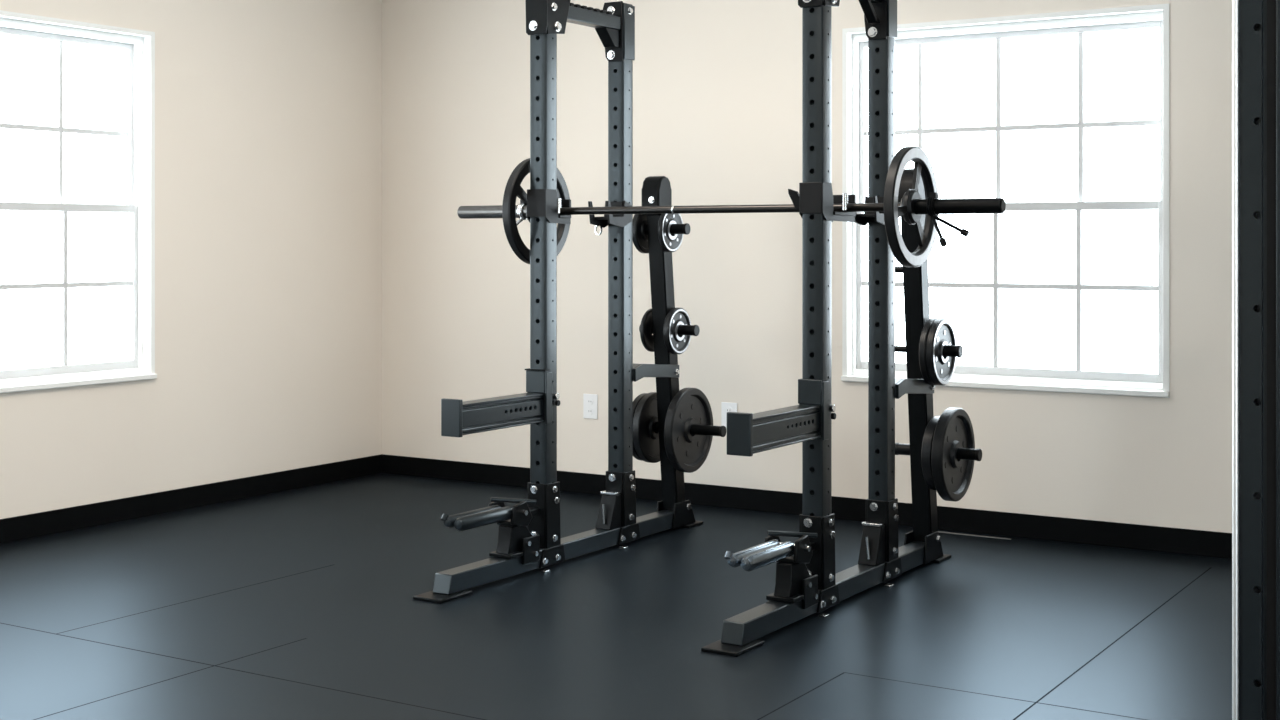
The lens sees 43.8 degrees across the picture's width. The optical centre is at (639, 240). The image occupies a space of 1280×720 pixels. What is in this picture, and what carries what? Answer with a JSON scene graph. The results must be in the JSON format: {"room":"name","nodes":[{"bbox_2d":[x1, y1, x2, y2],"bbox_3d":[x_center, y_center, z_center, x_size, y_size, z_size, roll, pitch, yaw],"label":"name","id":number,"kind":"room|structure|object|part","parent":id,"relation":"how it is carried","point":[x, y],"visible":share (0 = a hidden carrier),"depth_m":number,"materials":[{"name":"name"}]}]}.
{"room":"gym","nodes":[
{"label":"gym","id":0,"kind":"room"},
{"bbox_2d":[0,0,381,518],"bbox_3d":[-3.712,-0.201,4.801,0.160,2.850,8.617,0,0,32],"label":"wall","id":1,"kind":"structure","parent":0,"point":[268,113],"depth_m":7.56,"materials":[{"name":"beige paint"}]},
{"bbox_2d":[0,10,156,393],"bbox_3d":[-2.598,-0.158,6.556,0.172,1.550,1.406,0,0,32],"label":"window","id":2,"kind":"structure","parent":1,"relation":"in","point":[139,45],"depth_m":7.06,"materials":[{"name":"white paint"}]},
{"bbox_3d":[-2.633,-0.504,6.577,0.026,0.756,1.332,0,0,32],"label":"sash","id":3,"kind":"part","parent":2,"relation":"part of","materials":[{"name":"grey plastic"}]},
{"bbox_3d":[-2.608,0.203,6.561,0.026,0.726,1.332,0,0,32],"label":"sash","id":4,"kind":"part","parent":2,"relation":"part of","materials":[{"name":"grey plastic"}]},
{"bbox_3d":[-2.554,0.603,6.528,0.067,0.022,1.406,0,0,32],"label":"sill","id":5,"kind":"part","parent":2,"relation":"part of","materials":[{"name":"white paint"}]},
{"bbox_2d":[0,454,382,543],"bbox_3d":[-3.639,1.175,4.756,0.012,0.098,8.617,0,0,32],"label":"baseboard","id":6,"kind":"structure","parent":1,"relation":"attached to","point":[34,525],"depth_m":7.22,"materials":[{"name":"black rubber"}]},
{"bbox_2d":[0,473,1231,719],"bbox_3d":[-0.288,1.274,2.665,8.231,0.100,8.937,0,0,32],"label":"floor","id":7,"kind":"structure","parent":0,"point":[295,604],"depth_m":5.07,"materials":[{"name":"black rubber"}]},
{"bbox_2d":[413,0,981,656],"bbox_3d":[0.248,0.039,5.808,1.589,2.369,1.866,0,0,32],"label":"power rack","id":8,"kind":"object","parent":7,"relation":"on","point":[880,560],"visible":0.9,"depth_m":5.94,"materials":[{"name":"grey metal"}]},
{"bbox_3d":[-0.679,1.218,5.479,0.123,0.012,0.175,0,0,32],"label":"plate","id":9,"kind":"part","parent":8,"relation":"part of","materials":[{"name":"black metal"}]},
{"bbox_2d":[441,497,539,564],"bbox_3d":[-0.524,1.055,5.725,0.149,0.248,0.497,0,0,32],"label":"holder","id":10,"kind":"object","parent":8,"relation":"attached to","point":[515,540],"visible":1,"depth_m":5.77,"materials":[{"name":"grey metal"}]},
{"bbox_3d":[-0.461,0.947,5.808,0.168,0.031,0.016,0,0,-14],"label":"cross lever","id":11,"kind":"part","parent":10,"relation":"part of","materials":[{"name":"grey metal"}]},
{"bbox_2d":[441,368,559,436],"bbox_3d":[-0.499,0.581,5.762,0.107,0.203,0.589,0,0,32],"label":"spotter arm","id":12,"kind":"object","parent":8,"relation":"attached to","point":[459,417],"visible":1,"depth_m":5.73},
{"bbox_3d":[-0.517,0.620,5.738,0.063,0.092,0.492,0,0,32],"label":"arm","id":13,"kind":"part","parent":12,"relation":"part of","materials":[{"name":"grey metal"}]},
{"bbox_3d":[-0.389,-0.958,5.951,0.103,0.375,0.009,0,0,32],"label":"head plate","id":14,"kind":"part","parent":8,"relation":"part of","materials":[{"name":"black metal"}]},
{"bbox_2d":[527,189,570,223],"bbox_3d":[-0.343,-0.128,6.014,0.097,0.129,0.164,0,0,32],"label":"hook","id":15,"kind":"object","parent":8,"relation":"attached to","point":[545,203],"visible":0.87,"depth_m":5.95,"materials":[{"name":"black metal"}]},
{"bbox_2d":[588,200,631,235],"bbox_3d":[-0.127,-0.092,6.378,0.111,0.141,0.180,0,0,32],"label":"hook","id":16,"kind":"object","parent":8,"relation":"attached to","point":[620,220],"visible":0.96,"depth_m":6.37,"materials":[{"name":"black metal"}]},
{"bbox_3d":[-0.109,-0.841,6.408,0.093,0.240,0.009,0,0,32],"label":"head plate","id":17,"kind":"part","parent":8,"relation":"part of","materials":[{"name":"black metal"}]},
{"bbox_2d":[633,393,647,460],"bbox_3d":[0.025,0.798,6.833,0.033,0.288,0.288,0,0,32],"label":"weight plate","id":18,"kind":"object","parent":8,"relation":"on","point":[638,398],"visible":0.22,"depth_m":6.76,"materials":[{"name":"black metal"}]},
{"bbox_2d":[633,214,648,252],"bbox_3d":[0.023,-0.045,6.730,0.027,0.196,0.196,0,0,32],"label":"weight plate","id":19,"kind":"object","parent":8,"relation":"on","point":[640,239],"visible":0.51,"depth_m":6.68,"materials":[{"name":"black metal"}]},
{"bbox_2d":[633,392,659,462],"bbox_3d":[0.058,0.798,6.813,0.035,0.300,0.300,0,0,32],"label":"weight plate","id":20,"kind":"object","parent":8,"relation":"on","point":[645,439],"visible":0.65,"depth_m":6.75,"materials":[{"name":"black metal"}]},
{"bbox_2d":[640,308,653,351],"bbox_3d":[0.054,0.379,6.764,0.019,0.184,0.184,0,0,32],"label":"weight plate","id":21,"kind":"object","parent":8,"relation":"on","point":[646,335],"visible":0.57,"depth_m":6.72,"materials":[{"name":"black metal"}]},
{"bbox_3d":[0.110,0.485,6.742,0.075,1.322,0.214,0,0,32],"label":"storage post","id":22,"kind":"part","parent":8,"relation":"part of","materials":[{"name":"black metal"}]},
{"bbox_2d":[658,214,682,251],"bbox_3d":[0.130,-0.045,6.664,0.021,0.186,0.186,0,0,32],"label":"weight plate","id":23,"kind":"object","parent":8,"relation":"on","point":[669,242],"visible":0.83,"depth_m":6.63,"materials":[{"name":"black metal"}]},
{"bbox_2d":[663,308,690,353],"bbox_3d":[0.158,0.379,6.699,0.029,0.196,0.196,0,0,32],"label":"weight plate","id":24,"kind":"object","parent":8,"relation":"on","point":[675,343],"visible":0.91,"depth_m":6.67,"materials":[{"name":"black metal"}]},
{"bbox_2d":[664,388,712,472],"bbox_3d":[0.208,0.798,6.720,0.039,0.356,0.356,0,0,32],"label":"weight plate","id":25,"kind":"object","parent":8,"relation":"on","point":[687,452],"visible":0.95,"depth_m":6.68,"materials":[{"name":"black metal"}]},
{"bbox_3d":[0.189,1.218,6.870,0.123,0.012,0.130,0,0,32],"label":"plate","id":26,"kind":"part","parent":8,"relation":"part of","materials":[{"name":"black metal"}]},
{"bbox_2d":[457,198,1005,218],"bbox_3d":[0.230,-0.113,5.695,2.208,0.072,0.072,0,0,32],"label":"barbell","id":27,"kind":"object","parent":8,"relation":"on","point":[965,205],"visible":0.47,"depth_m":5.59,"materials":[{"name":"metal"}]},
{"bbox_2d":[516,200,527,224],"bbox_3d":[-0.466,-0.090,6.108,0.116,0.138,0.057,0,0,-25],"label":"spring collar","id":28,"kind":"object","parent":27,"relation":"attached to","point":[520,206],"visible":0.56,"depth_m":6.10,"materials":[{"name":"metal"}]},
{"bbox_2d":[502,158,569,263],"bbox_3d":[-0.391,-0.113,6.082,0.035,0.410,0.410,0,0,32],"label":"weight plate","id":29,"kind":"object","parent":27,"relation":"on","point":[513,189],"visible":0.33,"depth_m":5.96,"materials":[{"name":"black metal"}]},
{"bbox_2d":[884,146,938,266],"bbox_3d":[0.901,-0.113,5.276,0.035,0.400,0.400,0,0,32],"label":"weight plate","id":30,"kind":"object","parent":27,"relation":"on","point":[923,167],"visible":0.92,"depth_m":5.23,"materials":[{"name":"black metal"}]},
{"bbox_2d":[926,192,968,246],"bbox_3d":[1.002,-0.070,5.204,0.142,0.178,0.069,0,0,41],"label":"spring collar","id":31,"kind":"object","parent":27,"relation":"attached to","point":[929,204],"visible":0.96,"depth_m":5.21,"materials":[{"name":"black metal"}]},
{"bbox_3d":[0.972,-0.041,5.208,0.011,0.090,0.059,0,0,-34],"label":"handle","id":32,"kind":"part","parent":31,"relation":"part of","materials":[{"name":"black metal"}]},
{"bbox_3d":[1.006,-0.056,5.205,0.111,0.065,0.011,0,0,27],"label":"handle","id":33,"kind":"part","parent":31,"relation":"part of","materials":[{"name":"black metal"}]},
{"bbox_3d":[0.280,1.218,4.791,0.123,0.012,0.175,0,0,32],"label":"plate","id":34,"kind":"part","parent":8,"relation":"part of","materials":[{"name":"black metal"}]},
{"bbox_2d":[724,531,817,608],"bbox_3d":[0.426,1.052,5.024,0.149,0.254,0.497,0,0,32],"label":"holder","id":35,"kind":"object","parent":8,"relation":"attached to","point":[794,583],"visible":1,"depth_m":5.07,"materials":[{"name":"grey metal"}]},
{"bbox_3d":[0.488,0.941,5.106,0.168,0.031,0.016,0,0,-14],"label":"cross lever","id":36,"kind":"part","parent":35,"relation":"part of","materials":[{"name":"grey metal"}]},
{"bbox_2d":[727,379,835,456],"bbox_3d":[0.454,0.556,5.063,0.103,0.197,0.580,0,0,32],"label":"spotter arm","id":37,"kind":"object","parent":8,"relation":"attached to","point":[748,434],"visible":1,"depth_m":5.02},
{"bbox_3d":[0.435,0.592,5.040,0.063,0.092,0.484,0,0,32],"label":"arm","id":38,"kind":"part","parent":37,"relation":"part of","materials":[{"name":"grey metal"}]},
{"bbox_3d":[0.641,0.580,5.276,0.012,0.022,0.022,0,0,32],"label":"pin handle","id":39,"kind":"part","parent":37,"relation":"part of","materials":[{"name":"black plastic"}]},
{"bbox_3d":[0.561,-0.958,5.249,0.103,0.375,0.009,0,0,32],"label":"head plate","id":40,"kind":"part","parent":8,"relation":"part of","materials":[{"name":"black metal"}]},
{"bbox_2d":[788,182,855,221],"bbox_3d":[0.609,-0.128,5.366,0.149,0.129,0.256,0,0,32],"label":"hook","id":41,"kind":"object","parent":8,"relation":"attached to","point":[812,197],"visible":0.95,"depth_m":5.26,"materials":[{"name":"black metal"}]},
{"bbox_3d":[0.518,-0.138,5.314,0.050,0.073,0.014,0,0,32],"label":"release lever","id":42,"kind":"part","parent":41,"relation":"part of","materials":[{"name":"black metal"}]},
{"bbox_2d":[855,196,884,225],"bbox_3d":[0.830,-0.107,5.672,0.094,0.109,0.180,0,0,32],"label":"hook","id":43,"kind":"object","parent":8,"relation":"attached to","point":[862,219],"visible":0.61,"depth_m":5.68,"materials":[{"name":"black metal"}]},
{"bbox_3d":[0.840,-0.841,5.706,0.093,0.240,0.009,0,0,32],"label":"head plate","id":44,"kind":"part","parent":8,"relation":"part of","materials":[{"name":"black metal"}]},
{"bbox_3d":[1.059,0.485,6.040,0.075,1.322,0.207,0,0,32],"label":"storage post","id":45,"kind":"part","parent":8,"relation":"part of","materials":[{"name":"black metal"}]},
{"bbox_2d":[919,318,937,384],"bbox_3d":[1.110,0.417,6.000,0.027,0.254,0.254,0,0,32],"label":"weight plate","id":46,"kind":"object","parent":8,"relation":"on","point":[923,338],"visible":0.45,"depth_m":5.91,"materials":[{"name":"black metal"}]},
{"bbox_2d":[921,416,939,489],"bbox_3d":[1.135,0.804,6.030,0.041,0.280,0.280,0,0,32],"label":"weight plate","id":47,"kind":"object","parent":8,"relation":"on","point":[926,450],"visible":0.18,"depth_m":5.92,"materials":[{"name":"black metal"}]},
{"bbox_3d":[1.117,1.218,6.133,0.123,0.012,0.130,0,0,32],"label":"plate","id":48,"kind":"part","parent":8,"relation":"part of","materials":[{"name":"black metal"}]},
{"bbox_2d":[926,318,956,385],"bbox_3d":[1.133,0.417,5.985,0.029,0.252,0.252,0,0,32],"label":"weight plate","id":49,"kind":"object","parent":8,"relation":"on","point":[940,368],"visible":0.94,"depth_m":5.95,"materials":[{"name":"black metal"}]},
{"bbox_2d":[931,407,974,501],"bbox_3d":[1.182,0.804,6.000,0.043,0.350,0.350,0,0,32],"label":"weight plate","id":50,"kind":"object","parent":8,"relation":"on","point":[952,476],"visible":0.98,"depth_m":5.96,"materials":[{"name":"black metal"}]},
{"bbox_2d":[938,531,1010,539],"bbox_3d":[1.378,1.222,6.614,0.335,0.004,0.012,0,0,32],"label":"floor strip","id":51,"kind":"object","parent":7,"relation":"on","point":[938,531],"visible":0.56,"depth_m":6.60,"materials":[{"name":"black rubber"}]},
{"bbox_2d":[1232,0,1279,719],"bbox_3d":[1.299,0.024,3.307,0.155,2.400,0.135,0,0,32],"label":"post","id":52,"kind":"object","parent":7,"relation":"on","point":[1255,23],"visible":1,"depth_m":3.28,"materials":[{"name":"black metal"}]},
{"bbox_2d":[382,0,1231,532],"bbox_3d":[2.035,-0.201,6.388,7.911,2.850,0.160,0,0,32],"label":"wall","id":53,"kind":"structure","parent":0,"point":[717,84],"depth_m":7.36,"materials":[{"name":"beige paint"}]},
{"bbox_2d":[583,394,597,418],"bbox_3d":[-0.240,0.801,7.708,0.082,0.119,0.009,0,0,32],"label":"wall outlet","id":54,"kind":"object","parent":53,"relation":"attached to","point":[590,401],"visible":1,"depth_m":7.70,"materials":[{"name":"white plastic"}]},
{"bbox_2d":[587,398,592,404],"bbox_3d":[-0.241,0.777,7.706,0.034,0.034,0.003,0,0,32],"label":"socket","id":55,"kind":"object","parent":54,"relation":"attached to","point":[589,400],"depth_m":7.70,"materials":[{"name":"white plastic"}]},
{"bbox_2d":[587,408,592,414],"bbox_3d":[-0.241,0.824,7.706,0.034,0.034,0.003,0,0,32],"label":"socket","id":56,"kind":"object","parent":54,"relation":"attached to","point":[589,410],"depth_m":7.70,"materials":[{"name":"white plastic"}]},
{"bbox_2d":[721,402,736,427],"bbox_3d":[0.409,0.801,7.303,0.082,0.119,0.009,0,0,32],"label":"wall outlet","id":57,"kind":"object","parent":53,"relation":"attached to","point":[726,407],"visible":0.48,"depth_m":7.31,"materials":[{"name":"white plastic"}]},
{"bbox_2d":[382,454,1231,558],"bbox_3d":[1.989,1.175,6.315,7.887,0.098,0.012,0,0,32],"label":"baseboard","id":58,"kind":"structure","parent":53,"relation":"attached to","point":[1071,530],"depth_m":6.94,"materials":[{"name":"black rubber"}]},
{"bbox_2d":[841,4,1168,397],"bbox_3d":[1.521,-0.158,6.690,1.402,1.550,0.172,0,0,32],"label":"window","id":59,"kind":"structure","parent":53,"relation":"in","point":[854,40],"depth_m":6.64,"materials":[{"name":"white paint"}]},
{"bbox_3d":[1.493,0.603,6.645,1.402,0.022,0.067,0,0,32],"label":"sill","id":60,"kind":"part","parent":59,"relation":"part of","materials":[{"name":"white paint"}]},
{"bbox_3d":[1.527,0.203,6.699,1.328,0.726,0.026,0,0,32],"label":"sash","id":61,"kind":"part","parent":59,"relation":"part of","materials":[{"name":"grey plastic"}]},
{"bbox_3d":[1.543,-0.504,6.724,1.328,0.756,0.026,0,0,32],"label":"sash","id":62,"kind":"part","parent":59,"relation":"part of","materials":[{"name":"grey plastic"}]}
]}

